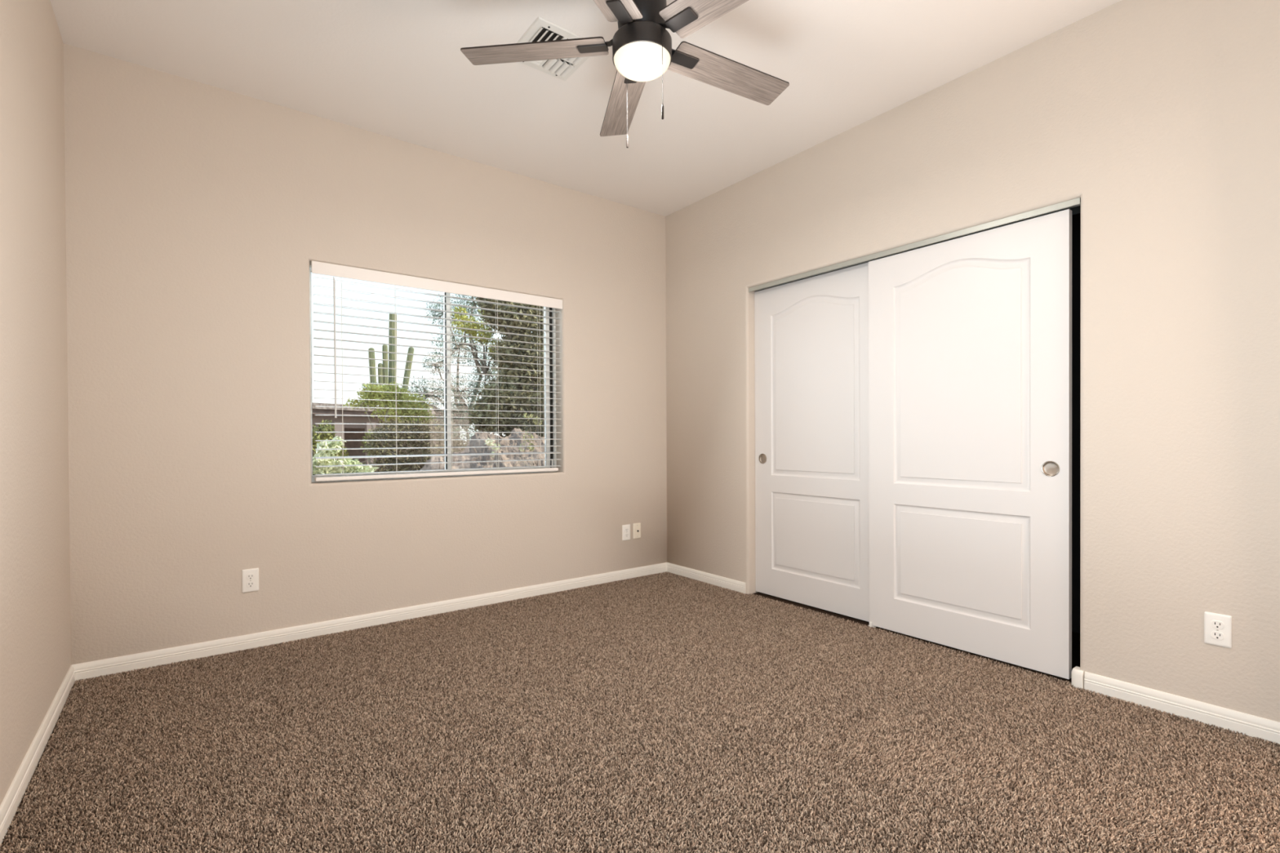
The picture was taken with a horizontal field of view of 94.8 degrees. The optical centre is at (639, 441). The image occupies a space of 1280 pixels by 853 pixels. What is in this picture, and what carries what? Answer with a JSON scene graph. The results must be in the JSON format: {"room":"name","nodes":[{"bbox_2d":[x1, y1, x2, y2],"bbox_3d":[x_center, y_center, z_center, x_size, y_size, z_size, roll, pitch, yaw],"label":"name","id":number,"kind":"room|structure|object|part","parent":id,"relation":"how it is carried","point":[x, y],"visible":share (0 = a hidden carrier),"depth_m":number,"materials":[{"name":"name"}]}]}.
{"room":"empty bedroom","nodes":[
{"label":"empty bedroom","id":0,"kind":"room"},
{"bbox_2d":[0,0,71,805],"bbox_3d":[-1.280,-0.316,0.887,0.140,2.810,4.052,-1,1,-38],"label":"wall","id":1,"kind":"structure","parent":0,"point":[35,629],"depth_m":1.93,"materials":[{"name":"beige paint"}]},
{"bbox_2d":[0,665,75,845],"bbox_3d":[-1.243,1.008,0.983,0.012,0.073,3.950,-1,1,-38],"label":"baseboard","id":2,"kind":"structure","parent":1,"relation":"attached to","point":[12,799],"depth_m":1.85,"materials":[{"name":"white paint"}]},
{"bbox_2d":[63,43,666,664],"bbox_3d":[-1.232,-0.336,3.549,3.754,2.810,0.140,-1,1,-37],"label":"wall","id":3,"kind":"structure","parent":0,"point":[197,215],"depth_m":2.99,"materials":[{"name":"beige paint"}]},
{"bbox_2d":[241,568,258,592],"bbox_3d":[-1.938,0.692,2.926,0.070,0.114,0.008,-1,1,-37],"label":"wall outlet","id":4,"kind":"object","parent":3,"relation":"attached to","point":[250,577],"visible":1,"depth_m":2.92,"materials":[{"name":"white plastic"}]},
{"bbox_2d":[246,581,254,587],"bbox_3d":[-1.936,0.711,2.924,0.034,0.028,0.002,-1,1,-37],"label":"receptacle","id":5,"kind":"object","parent":4,"relation":"attached to","point":[249,584],"depth_m":2.92,"materials":[{"name":"white plastic"}]},
{"bbox_2d":[246,573,254,579],"bbox_3d":[-1.936,0.673,2.924,0.034,0.028,0.002,-1,1,-37],"label":"receptacle","id":6,"kind":"object","parent":4,"relation":"attached to","point":[249,576],"depth_m":2.92,"materials":[{"name":"white plastic"}]},
{"bbox_2d":[71,562,666,680],"bbox_3d":[-1.120,0.988,3.543,3.344,0.073,0.012,-1,1,-37],"label":"baseboard","id":7,"kind":"structure","parent":3,"relation":"attached to","point":[109,666],"depth_m":3.14,"materials":[{"name":"white paint"}]},
{"bbox_2d":[309,265,556,482],"bbox_3d":[-1.199,-0.371,3.642,1.511,1.175,0.060,-1,1,-37],"label":"window","id":8,"kind":"structure","parent":3,"relation":"in","point":[447,413],"depth_m":3.77,"materials":[{"name":"white plastic"}]},
{"bbox_3d":[-1.484,-0.370,3.417,0.770,1.143,0.026,-1,1,-37],"label":"sash","id":9,"kind":"part","parent":8,"relation":"part of","materials":[{"name":"clear glass"}]},
{"bbox_2d":[311,260,562,481],"bbox_3d":[-1.136,-0.375,3.559,1.499,1.160,0.071,-1,1,-37],"label":"window blind","id":10,"kind":"object","parent":8,"relation":"attached to","point":[318,268],"visible":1,"depth_m":3.48,"materials":[{"name":"white plastic"}]},
{"bbox_3d":[-1.621,-0.356,3.202,0.002,1.092,0.058,0,0,-26],"label":"ladder cord","id":11,"kind":"part","parent":10,"relation":"part of","materials":[{"name":"white fabric"}]},
{"bbox_3d":[-1.399,-0.358,3.370,0.002,1.092,0.058,0,0,-26],"label":"ladder cord","id":12,"kind":"part","parent":10,"relation":"part of","materials":[{"name":"white fabric"}]},
{"bbox_3d":[-1.147,0.195,3.561,1.452,0.020,0.051,-1,1,-37],"label":"rail","id":13,"kind":"part","parent":10,"relation":"part of","materials":[{"name":"white"}]},
{"bbox_3d":[-1.144,-0.361,3.562,0.002,1.092,0.058,0,0,-26],"label":"ladder cord","id":14,"kind":"part","parent":10,"relation":"part of","materials":[{"name":"white fabric"}]},
{"bbox_3d":[-0.909,-0.363,3.740,0.002,1.092,0.058,0,0,-26],"label":"ladder cord","id":15,"kind":"part","parent":10,"relation":"part of","materials":[{"name":"white fabric"}]},
{"bbox_3d":[-0.673,-0.366,3.918,0.002,1.092,0.058,0,0,-26],"label":"ladder cord","id":16,"kind":"part","parent":10,"relation":"part of","materials":[{"name":"white fabric"}]},
{"bbox_3d":[-0.639,-0.362,3.904,0.004,1.060,0.002,0,0,-11],"label":"lift cord","id":17,"kind":"part","parent":10,"relation":"part of","materials":[{"name":"white fabric"}]},
{"bbox_3d":[-0.923,-0.376,3.873,0.728,1.143,0.024,-1,1,-37],"label":"sash","id":18,"kind":"part","parent":8,"relation":"part of","materials":[{"name":"clear glass"}]},
{"bbox_2d":[622,524,630,541],"bbox_3d":[-0.099,0.669,4.316,0.070,0.114,0.008,-1,1,-37],"label":"wall outlet","id":19,"kind":"object","parent":3,"relation":"attached to","point":[625,528],"visible":1,"depth_m":4.31,"materials":[{"name":"white plastic"}]},
{"bbox_2d":[632,523,640,538],"bbox_3d":[-0.019,0.666,4.372,0.070,0.114,0.014,-1,1,-37],"label":"cable plate","id":20,"kind":"object","parent":3,"relation":"attached to","point":[636,526],"visible":1,"depth_m":4.37,"materials":[{"name":"beige plastic"}]},
{"bbox_2d":[50,0,1120,216],"bbox_3d":[0.330,-1.793,2.123,4.594,0.150,4.290,-1,1,-37],"label":"ceiling","id":21,"kind":"structure","parent":0,"point":[398,69],"depth_m":2.70,"materials":[{"name":"white paint"}]},
{"bbox_2d":[516,16,590,80],"bbox_3d":[-0.383,-1.709,2.587,0.300,0.018,0.310,-1,1,-37],"label":"ceiling vent","id":22,"kind":"object","parent":21,"relation":"in","point":[542,29],"visible":0.48,"depth_m":2.52,"materials":[{"name":"white metal"}]},
{"bbox_2d":[460,0,789,147],"bbox_3d":[0.041,-1.415,2.130,1.269,0.604,1.280,-1,1,-37],"label":"ceiling fan","id":23,"kind":"object","parent":21,"relation":"hanging from","point":[642,51],"visible":1,"depth_m":2.14,"materials":[{"name":"grey wood"}]},
{"bbox_3d":[-0.386,-1.441,2.172,0.528,0.030,0.132,0,0,6],"label":"blade","id":24,"kind":"part","parent":23,"relation":"part of","materials":[{"name":"grey wood"}]},
{"bbox_3d":[-0.156,-1.439,1.768,0.132,0.030,0.528,0,0,24],"label":"blade","id":25,"kind":"part","parent":23,"relation":"part of","materials":[{"name":"grey wood"}]},
{"bbox_3d":[-0.072,-1.445,2.516,0.132,0.030,0.528,0,0,-12],"label":"blade","id":26,"kind":"part","parent":23,"relation":"part of","materials":[{"name":"grey wood"}]},
{"bbox_3d":[-0.046,-1.275,2.221,0.006,0.227,0.014,-1,1,-31],"label":"pull chain","id":27,"kind":"part","parent":23,"relation":"part of","materials":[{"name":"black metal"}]},
{"bbox_3d":[0.008,-1.360,2.129,0.206,0.050,0.206,-1,1,-37],"label":"lamp shade","id":28,"kind":"part","parent":23,"relation":"part of","materials":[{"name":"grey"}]},
{"bbox_3d":[0.075,-1.306,2.047,0.006,0.271,0.014,-1,1,-37],"label":"pull chain","id":29,"kind":"part","parent":23,"relation":"part of","materials":[{"name":"black metal"}]},
{"bbox_3d":[0.300,-1.442,1.862,0.528,0.030,0.132,0,1,42],"label":"blade","id":30,"kind":"part","parent":23,"relation":"part of","materials":[{"name":"grey wood"}]},
{"bbox_3d":[0.352,-1.446,2.324,0.528,0.030,0.132,-1,1,-30],"label":"blade","id":31,"kind":"part","parent":23,"relation":"part of","materials":[{"name":"grey wood"}]},
{"bbox_2d":[0,573,1279,852],"bbox_3d":[0.345,1.105,2.145,4.594,0.154,4.290,-1,1,-37],"label":"floor","id":32,"kind":"structure","parent":0,"point":[1075,636],"depth_m":1.82,"materials":[{"name":"brown carpet"}]},
{"bbox_2d":[0,571,1279,852],"bbox_3d":[0.073,1.025,2.001,3.366,0.012,3.908,-1,1,-37],"label":"carpet","id":33,"kind":"object","parent":32,"relation":"on","point":[651,580],"visible":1,"depth_m":1.99,"materials":[{"name":"brown carpet"}]},
{"bbox_2d":[665,0,1279,722],"bbox_3d":[1.476,-0.345,2.969,0.130,2.810,4.050,-1,1,-37],"label":"wall","id":34,"kind":"structure","parent":0,"point":[1162,117],"depth_m":2.30,"materials":[{"name":"beige paint"}]},
{"bbox_2d":[666,562,745,594],"bbox_3d":[0.451,0.975,4.227,0.012,0.073,0.816,-1,1,-37],"label":"baseboard","id":35,"kind":"structure","parent":34,"relation":"attached to","point":[739,586],"depth_m":4.18,"materials":[{"name":"white paint"}]},
{"bbox_2d":[748,197,1080,292],"bbox_3d":[1.305,-0.994,3.183,0.098,0.034,1.822,-1,1,-37],"label":"door track","id":36,"kind":"object","parent":34,"relation":"attached to","point":[1074,205],"visible":0.71,"depth_m":2.91,"materials":[{"name":"grey metal"}]},
{"bbox_2d":[754,262,869,622],"bbox_3d":[1.056,0.004,3.567,0.038,1.994,0.914,-1,1,-37],"label":"closet door","id":37,"kind":"structure","parent":36,"relation":"hanging from","point":[811,334],"depth_m":3.55,"materials":[{"name":"white paint"}]},
{"bbox_3d":[0.808,0.113,3.870,0.007,0.067,0.067,-1,1,-37],"label":"finger pull","id":38,"kind":"part","parent":37,"relation":"part of","materials":[{"name":"silver metal"}]},
{"bbox_3d":[0.813,0.113,3.874,0.005,0.057,0.057,-1,1,-37],"label":"pull dish","id":39,"kind":"part","parent":37,"relation":"part of","materials":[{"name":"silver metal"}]},
{"bbox_3d":[1.045,-0.330,3.558,0.009,1.098,0.637,-1,1,-37],"label":"arched panel","id":40,"kind":"part","parent":37,"relation":"part of","materials":[{"name":"white paint"}]},
{"bbox_3d":[1.049,0.578,3.565,0.009,0.502,0.637,-1,1,-37],"label":"square panel","id":41,"kind":"part","parent":37,"relation":"part of","materials":[{"name":"white paint"}]},
{"bbox_2d":[868,208,1071,679],"bbox_3d":[1.542,0.013,2.856,0.038,1.984,0.924,-1,1,-37],"label":"closet door","id":42,"kind":"structure","parent":36,"relation":"hanging from","point":[970,336],"depth_m":2.77,"materials":[{"name":"white paint"}]},
{"bbox_3d":[1.531,-0.327,2.846,0.009,1.098,0.637,-1,1,-37],"label":"arched panel","id":43,"kind":"part","parent":42,"relation":"part of","materials":[{"name":"white paint"}]},
{"bbox_3d":[1.536,0.581,2.853,0.009,0.502,0.637,-1,1,-37],"label":"square panel","id":44,"kind":"part","parent":42,"relation":"part of","materials":[{"name":"white paint"}]},
{"bbox_3d":[1.768,0.117,2.532,0.007,0.067,0.067,-1,1,-37],"label":"finger pull","id":45,"kind":"part","parent":42,"relation":"part of","materials":[{"name":"silver metal"}]},
{"bbox_3d":[1.773,0.117,2.536,0.005,0.057,0.057,-1,1,-37],"label":"pull dish","id":46,"kind":"part","parent":42,"relation":"part of","materials":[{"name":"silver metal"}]},
{"bbox_2d":[1071,666,1279,744],"bbox_3d":[2.201,0.982,1.932,0.047,0.076,1.313,-1,1,-37],"label":"baseboard","id":47,"kind":"structure","parent":34,"relation":"attached to","point":[1252,726],"depth_m":2.17,"materials":[{"name":"white paint"}]},
{"bbox_2d":[1204,611,1231,648],"bbox_3d":[2.060,0.672,2.096,0.008,0.114,0.070,-1,1,-37],"label":"wall outlet","id":48,"kind":"object","parent":34,"relation":"attached to","point":[1217,627],"visible":1,"depth_m":2.09,"materials":[{"name":"white plastic"}]},
{"bbox_2d":[1210,631,1224,639],"bbox_3d":[2.057,0.692,2.095,0.002,0.028,0.034,-1,1,-37],"label":"receptacle","id":49,"kind":"object","parent":48,"relation":"attached to","point":[1215,635],"depth_m":2.09,"materials":[{"name":"white plastic"}]},
{"bbox_2d":[1210,620,1224,629],"bbox_3d":[2.057,0.653,2.095,0.002,0.028,0.034,-1,1,-37],"label":"receptacle","id":50,"kind":"object","parent":48,"relation":"attached to","point":[1215,624],"depth_m":2.09,"materials":[{"name":"white plastic"}]},
{"bbox_2d":[1071,213,1080,633],"bbox_3d":[1.669,-0.340,3.460,0.770,2.790,2.400,-1,1,-37],"label":"wall","id":51,"kind":"structure","parent":0,"point":[1076,219],"depth_m":3.10,"materials":[{"name":"grey paint"}]},
{"label":"outside","id":52,"kind":"structure","parent":0,"visible":0},
{"bbox_3d":[-15.967,1.195,42.562,100.000,0.300,79.850,-1,1,-37],"label":"ground","id":53,"kind":"structure","parent":52,"visible":0},
{"bbox_2d":[312,435,378,474],"bbox_3d":[-2.806,0.605,5.509,0.678,1.323,0.311,0,0,-24],"label":"bush","id":54,"kind":"object","parent":53,"relation":"on","point":[335,444],"visible":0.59,"depth_m":5.46,"materials":[{"name":"green plant"}]},
{"bbox_2d":[312,419,380,466],"bbox_3d":[-4.822,0.448,9.524,1.380,1.610,0.516,-1,1,-37],"label":"bush","id":55,"kind":"object","parent":53,"relation":"on","point":[319,436],"visible":0.37,"depth_m":9.35,"materials":[{"name":"green plant"}]},
{"bbox_2d":[312,402,460,473],"bbox_3d":[-10.019,0.004,17.808,4.039,2.399,12.314,0,1,39],"label":"neighbor house","id":56,"kind":"structure","parent":53,"relation":"on","point":[316,411],"depth_m":17.82,"materials":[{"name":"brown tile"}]},
{"bbox_3d":[-8.860,0.322,17.290,0.260,1.761,0.260,-1,1,-37],"label":"post","id":57,"kind":"part","parent":56,"relation":"part of","materials":[{"name":"beige paint"}]},
{"bbox_3d":[-8.162,0.311,17.817,0.260,1.767,0.260,-1,1,-37],"label":"post","id":58,"kind":"part","parent":56,"relation":"part of","materials":[{"name":"beige paint"}]},
{"bbox_2d":[342,381,436,471],"bbox_3d":[-4.619,0.065,10.956,1.673,2.368,0.563,-1,1,-37],"label":"bush","id":59,"kind":"object","parent":53,"relation":"on","point":[377,396],"visible":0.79,"depth_m":10.86,"materials":[{"name":"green plant"}]},
{"bbox_2d":[368,313,413,403],"bbox_3d":[-11.415,-1.445,27.058,1.990,9.015,0.402,-1,1,-37],"label":"saguaro","id":60,"kind":"object","parent":53,"relation":"on","point":[391,364],"visible":0.47,"depth_m":26.95,"materials":[{"name":"green plant"}]},
{"bbox_3d":[-11.790,-2.927,26.730,1.031,2.596,0.270,-1,1,-44],"label":"arm","id":61,"kind":"part","parent":60,"relation":"part of"},
{"bbox_3d":[-11.630,-2.637,26.852,0.225,1.853,0.651,0,1,42],"label":"arm","id":62,"kind":"part","parent":60,"relation":"part of"},
{"bbox_3d":[-11.549,-3.013,26.905,0.244,2.833,0.458,0,1,34],"label":"arm","id":63,"kind":"part","parent":60,"relation":"part of"},
{"bbox_3d":[-11.409,-1.446,27.101,0.444,9.015,0.341,-1,1,-37],"label":"stem","id":64,"kind":"part","parent":60,"relation":"part of","materials":[{"name":"green plant"}]},
{"bbox_3d":[-11.002,-3.097,27.309,0.999,2.649,0.294,-1,1,-30],"label":"arm","id":65,"kind":"part","parent":60,"relation":"part of"},
{"bbox_2d":[361,417,469,471],"bbox_3d":[-3.452,0.426,9.296,1.762,1.641,0.615,-1,1,-40],"label":"bush","id":66,"kind":"object","parent":53,"relation":"on","point":[386,428],"visible":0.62,"depth_m":9.10,"materials":[{"name":"green plant"}]},
{"bbox_2d":[361,293,502,444],"bbox_3d":[-5.275,-1.552,15.467,3.932,5.509,1.306,-1,1,-35],"label":"feathery tree","id":67,"kind":"object","parent":53,"relation":"on","point":[459,406],"visible":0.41,"depth_m":15.63,"materials":[{"name":"green plant"}]},
{"bbox_2d":[450,306,503,431],"bbox_3d":[-3.141,-0.763,11.436,1.142,3.973,0.534,-1,1,-37],"label":"tree","id":68,"kind":"object","parent":53,"relation":"on","point":[468,325],"visible":0.48,"depth_m":11.35,"materials":[{"name":"green plant"}]},
{"bbox_2d":[419,427,545,470],"bbox_3d":[-1.332,0.557,9.024,3.532,1.554,1.677,-1,1,-37],"label":"bank","id":69,"kind":"object","parent":53,"relation":"on","point":[477,435],"visible":0.17,"depth_m":8.94,"materials":[{"name":"grey stone"}]},
{"bbox_2d":[484,437,500,467],"bbox_3d":[-1.484,0.606,6.043,0.204,1.294,0.209,0,0,-1],"label":"sapling","id":70,"kind":"object","parent":53,"relation":"on","point":[486,441],"visible":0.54,"depth_m":6.01,"materials":[{"name":"green plant"}]},
{"bbox_2d":[466,296,544,437],"bbox_3d":[-1.440,-1.165,11.236,1.821,4.787,3.644,0,1,42],"label":"dense tree","id":71,"kind":"object","parent":53,"relation":"on","point":[531,402],"visible":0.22,"depth_m":10.54,"materials":[{"name":"green plant"}]},
{"bbox_2d":[515,413,542,466],"bbox_3d":[-1.206,0.471,6.306,0.298,1.558,0.264,0,1,30],"label":"sapling","id":72,"kind":"object","parent":53,"relation":"on","point":[525,414],"visible":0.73,"depth_m":6.26,"materials":[{"name":"green plant"}]}
]}

